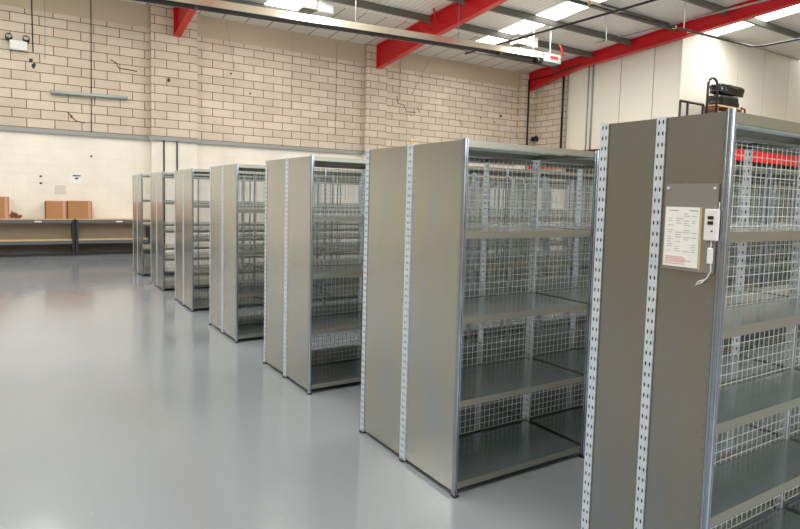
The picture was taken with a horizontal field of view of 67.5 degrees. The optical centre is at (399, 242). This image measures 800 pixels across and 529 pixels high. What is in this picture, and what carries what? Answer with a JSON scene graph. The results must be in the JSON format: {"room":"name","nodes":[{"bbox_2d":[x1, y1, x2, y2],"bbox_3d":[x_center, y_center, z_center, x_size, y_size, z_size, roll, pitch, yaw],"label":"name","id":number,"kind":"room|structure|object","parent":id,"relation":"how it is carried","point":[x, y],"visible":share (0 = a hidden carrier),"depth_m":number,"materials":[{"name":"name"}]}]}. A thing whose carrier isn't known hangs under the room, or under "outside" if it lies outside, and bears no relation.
{"room":"distribution center","nodes":[
{"label":"distribution center","id":0,"kind":"room"},
{"bbox_2d":[173,7,195,37],"bbox_3d":[0.516,-5.894,5.903,0.180,2.568,24.225,-1,5,-33],"label":"roof beam","id":1,"kind":"structure","parent":0,"point":[182,17],"depth_m":15.68,"materials":[{"name":"red metal"}]},
{"bbox_2d":[0,0,590,251],"bbox_3d":[-2.674,-3.116,18.968,40.000,6.595,0.316,-1,5,-33],"label":"wall","id":2,"kind":"structure","parent":0,"point":[249,101],"depth_m":16.91,"materials":[{"name":"beige brick"}]},
{"bbox_2d":[5,33,29,51],"bbox_3d":[-9.186,-4.800,14.378,0.500,0.369,0.167,-1,5,-33],"label":"emergency light","id":3,"kind":"object","parent":2,"relation":"attached to","point":[18,45],"visible":1,"depth_m":14.36,"materials":[{"name":"white plastic"}]},
{"bbox_2d":[31,0,33,51],"bbox_3d":[-8.944,-5.416,14.554,0.034,1.565,0.028,-1,5,-33],"label":"conduit","id":4,"kind":"object","parent":2,"relation":"attached to","point":[31,0],"visible":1,"depth_m":14.56,"materials":[{"name":"black metal"}]},
{"bbox_2d":[55,185,65,194],"bbox_3d":[-8.603,-1.323,15.167,0.250,0.230,0.003,-1,5,-33],"label":"paper sheet","id":5,"kind":"object","parent":2,"relation":"attached to","point":[59,189],"visible":1,"depth_m":15.17,"materials":[{"name":"white paper"}]},
{"bbox_2d":[69,173,81,183],"bbox_3d":[-8.303,-1.634,15.329,0.300,0.260,0.005,-1,5,-33],"label":"notice","id":6,"kind":"object","parent":2,"relation":"attached to","point":[73,177],"visible":1,"depth_m":15.33,"materials":[{"name":"white paper"}]},
{"bbox_2d":[50,90,127,99],"bbox_3d":[-7.923,-3.759,15.298,1.770,0.120,0.138,-1,5,-33],"label":"tube light","id":7,"kind":"object","parent":2,"relation":"attached to","point":[51,91],"visible":1,"depth_m":15.25,"materials":[{"name":"grey plastic"}]},
{"bbox_2d":[91,46,91,92],"bbox_3d":[-7.880,-5.024,15.271,0.037,2.400,0.020,-1,5,-33],"label":"conduit","id":8,"kind":"object","parent":2,"relation":"attached to","point":[91,46],"visible":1,"depth_m":15.31,"materials":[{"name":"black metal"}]},
{"bbox_2d":[91,98,91,131],"bbox_3d":[-7.937,-3.267,15.394,0.027,0.865,0.020,-1,5,-33],"label":"conduit","id":9,"kind":"object","parent":2,"relation":"attached to","point":[91,98],"visible":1,"depth_m":15.39,"materials":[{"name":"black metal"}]},
{"bbox_2d":[163,141,164,251],"bbox_3d":[-6.417,-1.237,16.290,0.035,3.020,0.040,-1,5,-33],"label":"pipe","id":10,"kind":"object","parent":2,"relation":"attached to","point":[163,141],"visible":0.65,"depth_m":16.22,"materials":[{"name":"black metal"}]},
{"bbox_2d":[149,3,196,252],"bbox_3d":[-6.201,-3.018,16.419,1.190,6.602,0.223,-1,5,-33],"label":"pillar","id":11,"kind":"structure","parent":2,"relation":"attached to","point":[173,60],"depth_m":16.23,"materials":[{"name":"beige brick"}]},
{"bbox_2d":[176,141,177,169],"bbox_3d":[-6.130,-1.243,16.473,0.035,3.020,0.040,-1,5,-33],"label":"pipe","id":12,"kind":"object","parent":2,"relation":"attached to","point":[176,141],"visible":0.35,"depth_m":16.38,"materials":[{"name":"black metal"}]},
{"bbox_2d":[0,126,365,154],"bbox_3d":[-7.406,-2.777,15.630,28.380,0.100,0.289,-1,5,-33],"label":"rail","id":13,"kind":"object","parent":2,"relation":"attached to","point":[6,128],"visible":0.64,"depth_m":16.20,"materials":[{"name":"grey plastic"}]},
{"bbox_2d":[291,67,291,101],"bbox_3d":[-3.294,-5.133,18.194,0.010,2.300,0.012,-1,5,-33],"label":"cable","id":14,"kind":"object","parent":2,"relation":"attached to","point":[291,67],"visible":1,"depth_m":18.22,"materials":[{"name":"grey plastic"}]},
{"bbox_2d":[335,43,336,123],"bbox_3d":[-2.037,-4.862,19.023,0.010,2.900,0.012,-1,5,-33],"label":"cable","id":15,"kind":"object","parent":2,"relation":"attached to","point":[336,43],"visible":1,"depth_m":19.01,"materials":[{"name":"grey plastic"}]},
{"bbox_2d":[362,43,387,170],"bbox_3d":[-0.861,-3.138,19.825,0.780,6.602,0.220,-1,5,-33],"label":"pillar","id":16,"kind":"structure","parent":2,"relation":"attached to","point":[374,80],"depth_m":19.59,"materials":[{"name":"beige brick"}]},
{"bbox_2d":[515,72,533,178],"bbox_3d":[4.851,-3.267,23.467,0.630,6.602,0.220,-1,5,-33],"label":"pillar","id":17,"kind":"structure","parent":2,"relation":"attached to","point":[523,76],"depth_m":23.19,"materials":[{"name":"beige brick"}]},
{"bbox_2d":[525,80,529,178],"bbox_3d":[4.948,-4.200,23.253,0.081,4.100,0.070,-1,5,-33],"label":"pipe","id":18,"kind":"object","parent":2,"relation":"attached to","point":[528,80],"visible":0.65,"depth_m":23.17,"materials":[{"name":"black"}]},
{"bbox_2d":[0,246,799,528],"bbox_3d":[3.808,1.208,8.954,40.000,0.200,24.765,-1,5,-33],"label":"floor","id":19,"kind":"structure","parent":0,"point":[122,406],"depth_m":4.14,"materials":[{"name":"grey concrete"}]},
{"bbox_2d":[0,218,74,256],"bbox_3d":[-9.039,-0.115,14.712,1.820,0.927,0.356,-1,5,-33],"label":"workbench","id":20,"kind":"object","parent":19,"relation":"on","point":[20,237],"visible":0.99,"depth_m":14.82,"materials":[{"name":"beige wood"}]},
{"bbox_2d":[0,197,8,218],"bbox_3d":[-9.597,-0.825,14.286,0.452,0.523,0.283,-1,5,-33],"label":"cardboard box","id":21,"kind":"object","parent":20,"relation":"on","point":[4,201],"visible":1,"depth_m":14.24,"materials":[{"name":"brown cardboard"}]},
{"bbox_2d":[9,211,21,218],"bbox_3d":[-9.249,-0.669,14.418,0.270,0.205,0.040,-1,5,-33],"label":"cardboard","id":22,"kind":"object","parent":20,"relation":"on","point":[15,215],"visible":1,"depth_m":14.40,"materials":[{"name":"brown cardboard"}]},
{"bbox_2d":[44,201,66,218],"bbox_3d":[-8.588,-0.806,14.933,0.467,0.438,0.283,-1,5,-33],"label":"cardboard box","id":23,"kind":"object","parent":20,"relation":"on","point":[53,209],"visible":1,"depth_m":14.82,"materials":[{"name":"brown cardboard"}]},
{"bbox_2d":[74,218,149,255],"bbox_3d":[-7.513,-0.149,15.685,1.760,0.927,0.356,-1,5,-33],"label":"workbench","id":24,"kind":"object","parent":19,"relation":"on","point":[94,236],"visible":0.91,"depth_m":15.65,"materials":[{"name":"brown wood"}]},
{"bbox_2d":[67,201,91,218],"bbox_3d":[-8.150,-0.821,15.212,0.557,0.448,0.283,-1,5,-33],"label":"cardboard box","id":25,"kind":"object","parent":24,"relation":"on","point":[75,209],"visible":0.9,"depth_m":15.09,"materials":[{"name":"brown cardboard"}]},
{"bbox_2d":[132,174,483,275],"bbox_3d":[-1.691,-0.449,14.437,8.639,2.004,1.102,-1,5,-33],"label":"shelving rack","id":26,"kind":"object","parent":19,"relation":"on","point":[139,246],"visible":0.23,"depth_m":12.36,"materials":[{"name":"grey metal"}]},
{"bbox_2d":[150,171,530,290],"bbox_3d":[-0.619,-0.296,12.762,8.639,2.004,1.102,-1,5,-33],"label":"shelving rack","id":27,"kind":"object","parent":19,"relation":"on","point":[157,202],"visible":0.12,"depth_m":10.69,"materials":[{"name":"grey metal"}]},
{"bbox_2d":[174,168,589,311],"bbox_3d":[0.453,-0.143,11.086,8.639,2.004,1.102,-1,5,-33],"label":"shelving rack","id":28,"kind":"object","parent":19,"relation":"on","point":[185,268],"visible":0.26,"depth_m":9.04,"materials":[{"name":"grey metal"}]},
{"bbox_2d":[209,163,592,342],"bbox_3d":[1.524,0.010,9.410,8.639,2.004,1.102,-1,5,-33],"label":"shelving rack","id":29,"kind":"object","parent":19,"relation":"on","point":[225,287],"visible":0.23,"depth_m":7.30,"materials":[{"name":"grey metal"}]},
{"bbox_2d":[263,155,795,394],"bbox_3d":[2.596,0.163,7.735,8.639,2.004,1.102,-1,5,-33],"label":"shelving rack","id":30,"kind":"object","parent":19,"relation":"on","point":[291,319],"visible":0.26,"depth_m":5.67,"materials":[{"name":"grey metal"}]},
{"bbox_2d":[359,138,799,497],"bbox_3d":[3.668,0.316,6.059,8.639,2.004,1.102,-1,5,-33],"label":"shelving rack","id":31,"kind":"object","parent":19,"relation":"on","point":[450,408],"visible":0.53,"depth_m":3.89,"materials":[{"name":"grey metal"}]},
{"bbox_2d":[581,108,799,528],"bbox_3d":[3.769,0.465,4.102,6.713,2.004,0.552,-1,5,-33],"label":"shelving rack","id":32,"kind":"object","parent":19,"relation":"on","point":[680,434],"visible":0.98,"depth_m":2.35,"materials":[{"name":"grey metal"}]},
{"bbox_2d":[662,183,719,273],"bbox_3d":[1.034,-0.052,2.141,0.011,0.312,0.197,-1,5,-33],"label":"board","id":33,"kind":"object","parent":32,"relation":"attached to","point":[704,196],"visible":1,"depth_m":2.11,"materials":[{"name":"grey metal"}]},
{"bbox_2d":[663,207,701,269],"bbox_3d":[1.019,-0.017,2.161,0.002,0.219,0.142,-1,5,-33],"label":"paper notice","id":34,"kind":"object","parent":33,"relation":"attached to","point":[682,235],"visible":1,"depth_m":2.16,"materials":[{"name":"white paper"}]},
{"bbox_2d":[695,202,719,284],"bbox_3d":[1.067,0.009,2.076,0.014,0.295,0.070,-1,5,-33],"label":"data logger","id":35,"kind":"object","parent":32,"relation":"attached to","point":[712,216],"visible":1,"depth_m":2.06,"materials":[{"name":"white plastic"}]},
{"bbox_2d":[782,166,789,185],"bbox_3d":[12.878,-1.014,20.092,0.250,3.020,0.250,-1,5,-33],"label":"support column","id":36,"kind":"structure","parent":19,"relation":"on","point":[787,167],"depth_m":19.93,"materials":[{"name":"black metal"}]},
{"bbox_2d":[376,0,507,68],"bbox_3d":[5.735,-6.011,9.230,0.420,2.568,24.225,-1,5,-33],"label":"roof beam","id":37,"kind":"structure","parent":0,"point":[388,51],"depth_m":16.74,"materials":[{"name":"red metal"}]},
{"bbox_2d":[121,0,799,72],"bbox_3d":[4.081,-6.399,8.256,40.600,1.940,25.065,-1,5,-33],"label":"ceiling","id":38,"kind":"structure","parent":0,"point":[669,11],"depth_m":17.82,"materials":[{"name":"white metal"}]},
{"bbox_2d":[265,0,298,10],"bbox_3d":[2.922,-6.348,6.588,0.950,1.792,23.500,-1,5,-33],"label":"window","id":39,"kind":"structure","parent":38,"relation":"attached to","point":[287,4],"depth_m":15.99,"materials":[{"name":"white"}]},
{"bbox_2d":[299,0,333,16],"bbox_3d":[-2.164,-6.131,15.438,0.820,0.420,0.400,-1,5,-33],"label":"fitting","id":40,"kind":"object","parent":38,"relation":"hanging from","point":[325,8],"visible":0.98,"depth_m":15.33,"materials":[{"name":"grey plastic"}]},
{"bbox_2d":[132,0,562,65],"bbox_3d":[-0.753,-5.561,14.476,13.506,1.582,0.400,-1,5,-33],"label":"heater","id":41,"kind":"object","parent":38,"relation":"hanging from","point":[215,6],"visible":0.98,"depth_m":14.19,"materials":[{"name":"silver metal"}]},
{"bbox_2d":[327,0,593,57],"bbox_3d":[-0.811,-6.284,15.933,40.000,0.195,0.140,-1,5,-33],"label":"roof beam","id":42,"kind":"structure","parent":38,"relation":"attached to","point":[359,3],"depth_m":17.49,"materials":[{"name":"grey metal"}]},
{"bbox_2d":[511,33,537,49],"bbox_3d":[3.850,-6.258,18.559,0.820,0.420,0.400,-1,5,-33],"label":"fitting","id":43,"kind":"object","parent":38,"relation":"hanging from","point":[525,43],"visible":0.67,"depth_m":18.43,"materials":[{"name":"grey plastic"}]},
{"bbox_2d":[447,0,632,45],"bbox_3d":[0.025,-6.282,14.623,40.000,0.195,0.140,-1,5,-33],"label":"roof beam","id":44,"kind":"structure","parent":38,"relation":"attached to","point":[499,9],"depth_m":17.43,"materials":[{"name":"grey metal"}]},
{"bbox_2d":[477,0,604,43],"bbox_3d":[8.697,-6.478,10.270,0.850,1.792,23.500,-1,5,-33],"label":"window","id":45,"kind":"structure","parent":38,"relation":"attached to","point":[567,8],"depth_m":17.48,"materials":[{"name":"white glass"}]},
{"bbox_2d":[565,0,675,31],"bbox_3d":[0.861,-6.279,13.312,40.000,0.195,0.140,-1,5,-33],"label":"trim","id":46,"kind":"structure","parent":38,"relation":"attached to","point":[593,2],"depth_m":16.82,"materials":[{"name":"grey"}]},
{"bbox_2d":[594,0,767,43],"bbox_3d":[8.547,-6.258,16.326,0.150,0.063,11.201,-1,5,-33],"label":"conduit","id":47,"kind":"object","parent":38,"relation":"attached to","point":[760,0],"visible":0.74,"depth_m":16.77,"materials":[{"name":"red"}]},
{"bbox_2d":[682,0,799,38],"bbox_3d":[1.696,-6.276,12.001,40.000,0.195,0.140,-1,5,-33],"label":"trim","id":48,"kind":"structure","parent":38,"relation":"attached to","point":[702,3],"depth_m":17.55,"materials":[{"name":"metal"}]},
{"bbox_2d":[705,4,799,35],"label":"window","id":49,"kind":"structure","parent":38,"relation":"attached to","point":[796,8],"depth_m":17.70,"materials":[{"name":"white glass"}]},
{"bbox_2d":[531,75,567,245],"bbox_3d":[5.649,-3.197,22.981,0.310,6.575,1.905,-1,5,-33],"label":"wall","id":50,"kind":"structure","parent":0,"point":[547,98],"depth_m":22.66,"materials":[{"name":"beige brick"}]},
{"bbox_2d":[221,0,558,68],"bbox_3d":[-1.646,-6.287,17.244,40.000,0.195,0.140,-1,5,-33],"label":"roof beam","id":51,"kind":"structure","parent":50,"relation":"attached to","point":[233,1],"depth_m":19.32,"materials":[{"name":"grey metal"}]},
{"bbox_2d":[531,135,537,140],"bbox_3d":[5.237,-4.032,23.251,0.179,0.220,0.250,-1,5,-33],"label":"camera","id":52,"kind":"object","parent":50,"relation":"attached to","point":[535,138],"visible":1,"depth_m":23.17,"materials":[{"name":"black plastic"}]},
{"bbox_2d":[560,76,564,147],"bbox_3d":[5.974,-5.059,22.004,0.069,3.450,0.080,-1,5,-33],"label":"pipe","id":53,"kind":"object","parent":50,"relation":"attached to","point":[563,81],"visible":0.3,"depth_m":22.00,"materials":[{"name":"black metal"}]},
{"bbox_2d":[565,75,568,148],"bbox_3d":[6.097,-4.769,21.859,0.035,2.900,0.040,-1,5,-33],"label":"pipe","id":54,"kind":"object","parent":50,"relation":"attached to","point":[568,75],"visible":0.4,"depth_m":21.86,"materials":[{"name":"grey metal"}]},
{"bbox_2d":[529,0,799,90],"bbox_3d":[11.595,-6.183,12.963,0.200,2.488,24.225,-1,5,-33],"label":"roof beam","id":55,"kind":"structure","parent":0,"point":[715,21],"depth_m":18.43,"materials":[{"name":"red metal"}]},
{"bbox_2d":[530,64,580,80],"bbox_3d":[5.655,-6.218,21.974,0.104,0.193,2.603,-1,5,-29],"label":"pipe","id":56,"kind":"object","parent":55,"relation":"attached to","point":[577,64],"visible":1,"depth_m":21.86,"materials":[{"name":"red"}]},
{"bbox_2d":[566,150,797,221],"bbox_3d":[11.867,-1.527,23.380,10.800,3.500,4.360,-1,5,-33],"label":"wall","id":57,"kind":"structure","parent":0,"point":[737,162],"depth_m":21.39,"materials":[{"name":"paint"}]},
{"bbox_2d":[585,66,589,149],"bbox_3d":[6.615,-4.786,21.129,0.048,3.030,0.048,1,4,-10],"label":"trim","id":58,"kind":"structure","parent":57,"relation":"attached to","point":[589,66],"depth_m":21.11,"materials":[{"name":"grey metal"}]},
{"bbox_2d":[589,65,593,149],"bbox_3d":[6.711,-4.772,20.977,0.048,3.030,0.048,1,4,-10],"label":"trim","id":59,"kind":"structure","parent":57,"relation":"attached to","point":[593,65],"depth_m":20.96,"materials":[{"name":"grey"}]},
{"bbox_2d":[566,40,680,150],"bbox_3d":[7.356,-4.933,20.131,0.130,3.550,4.450,-1,5,-33],"label":"cladding","id":60,"kind":"object","parent":57,"relation":"attached to","point":[642,85],"visible":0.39,"depth_m":19.88,"materials":[{"name":"grey metal"}]},
{"bbox_2d":[677,33,799,122],"bbox_3d":[13.101,-4.862,21.199,10.936,3.539,0.120,-1,5,-33],"label":"wall","id":61,"kind":"structure","parent":0,"point":[770,81],"depth_m":20.05,"materials":[{"name":"grey paint"}]},
{"bbox_2d":[734,149,798,166],"bbox_3d":[12.685,-2.782,20.266,12.680,0.450,1.280,-1,5,-33],"label":"mezzanine","id":62,"kind":"object","parent":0,"point":[738,152],"visible":0.25,"depth_m":18.95,"materials":[{"name":"red metal"}]},
{"bbox_2d":[678,99,703,115],"bbox_3d":[8.171,-3.405,16.821,1.160,1.070,0.070,-1,5,-33],"label":"guard rail","id":63,"kind":"object","parent":62,"relation":"on","point":[680,100],"visible":0.41,"depth_m":16.67,"materials":[{"name":"black metal"}]},
{"bbox_2d":[705,77,718,113],"bbox_3d":[8.948,-3.804,17.198,0.548,1.849,0.068,-1,5,-33],"label":"handle","id":64,"kind":"object","parent":62,"relation":"on","point":[711,78],"visible":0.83,"depth_m":17.08,"materials":[{"name":"black"}]},
{"bbox_3d":[9.642,-3.388,18.013,1.250,0.978,0.420,-1,5,-33],"label":"crate","id":65,"kind":"object","parent":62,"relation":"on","visible":0},
{"bbox_2d":[704,104,745,112],"bbox_3d":[9.754,-3.949,18.004,1.550,0.273,0.490,-1,5,-33],"label":"wooden pallet","id":66,"kind":"object","parent":65,"relation":"on","point":[723,108],"visible":0.58,"depth_m":17.78,"materials":[{"name":"brown wood"}]},
{"bbox_2d":[708,95,738,107],"bbox_3d":[9.740,-4.218,18.018,1.218,0.336,0.410,-1,5,-33],"label":"sack","id":67,"kind":"object","parent":66,"relation":"on","point":[730,101],"visible":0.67,"depth_m":17.78,"materials":[{"name":"black plastic"}]},
{"bbox_2d":[709,83,744,97],"bbox_3d":[9.871,-4.560,18.070,1.435,0.310,0.406,-1,5,-33],"label":"sack","id":68,"kind":"object","parent":67,"relation":"on","point":[724,89],"visible":0.81,"depth_m":17.82,"materials":[{"name":"black plastic"}]},
{"bbox_3d":[7.546,-6.075,15.857,0.023,0.835,0.026,-1,5,-33],"label":"rod","id":69,"kind":"object","parent":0,"visible":0},
{"bbox_2d":[570,0,799,46],"bbox_3d":[7.092,-4.968,7.613,16.330,0.172,13.930,-1,5,-33],"label":"conduit","id":70,"kind":"object","parent":69,"relation":"hanging from","point":[577,1],"visible":1,"depth_m":15.77,"materials":[{"name":"black metal"}]},
{"bbox_2d":[465,0,656,54],"bbox_3d":[6.342,-5.431,12.729,0.144,0.052,15.402,-1,5,-33],"label":"conduit","id":71,"kind":"object","parent":70,"relation":"attached to","point":[648,1],"visible":1,"depth_m":15.49,"materials":[{"name":"black"}]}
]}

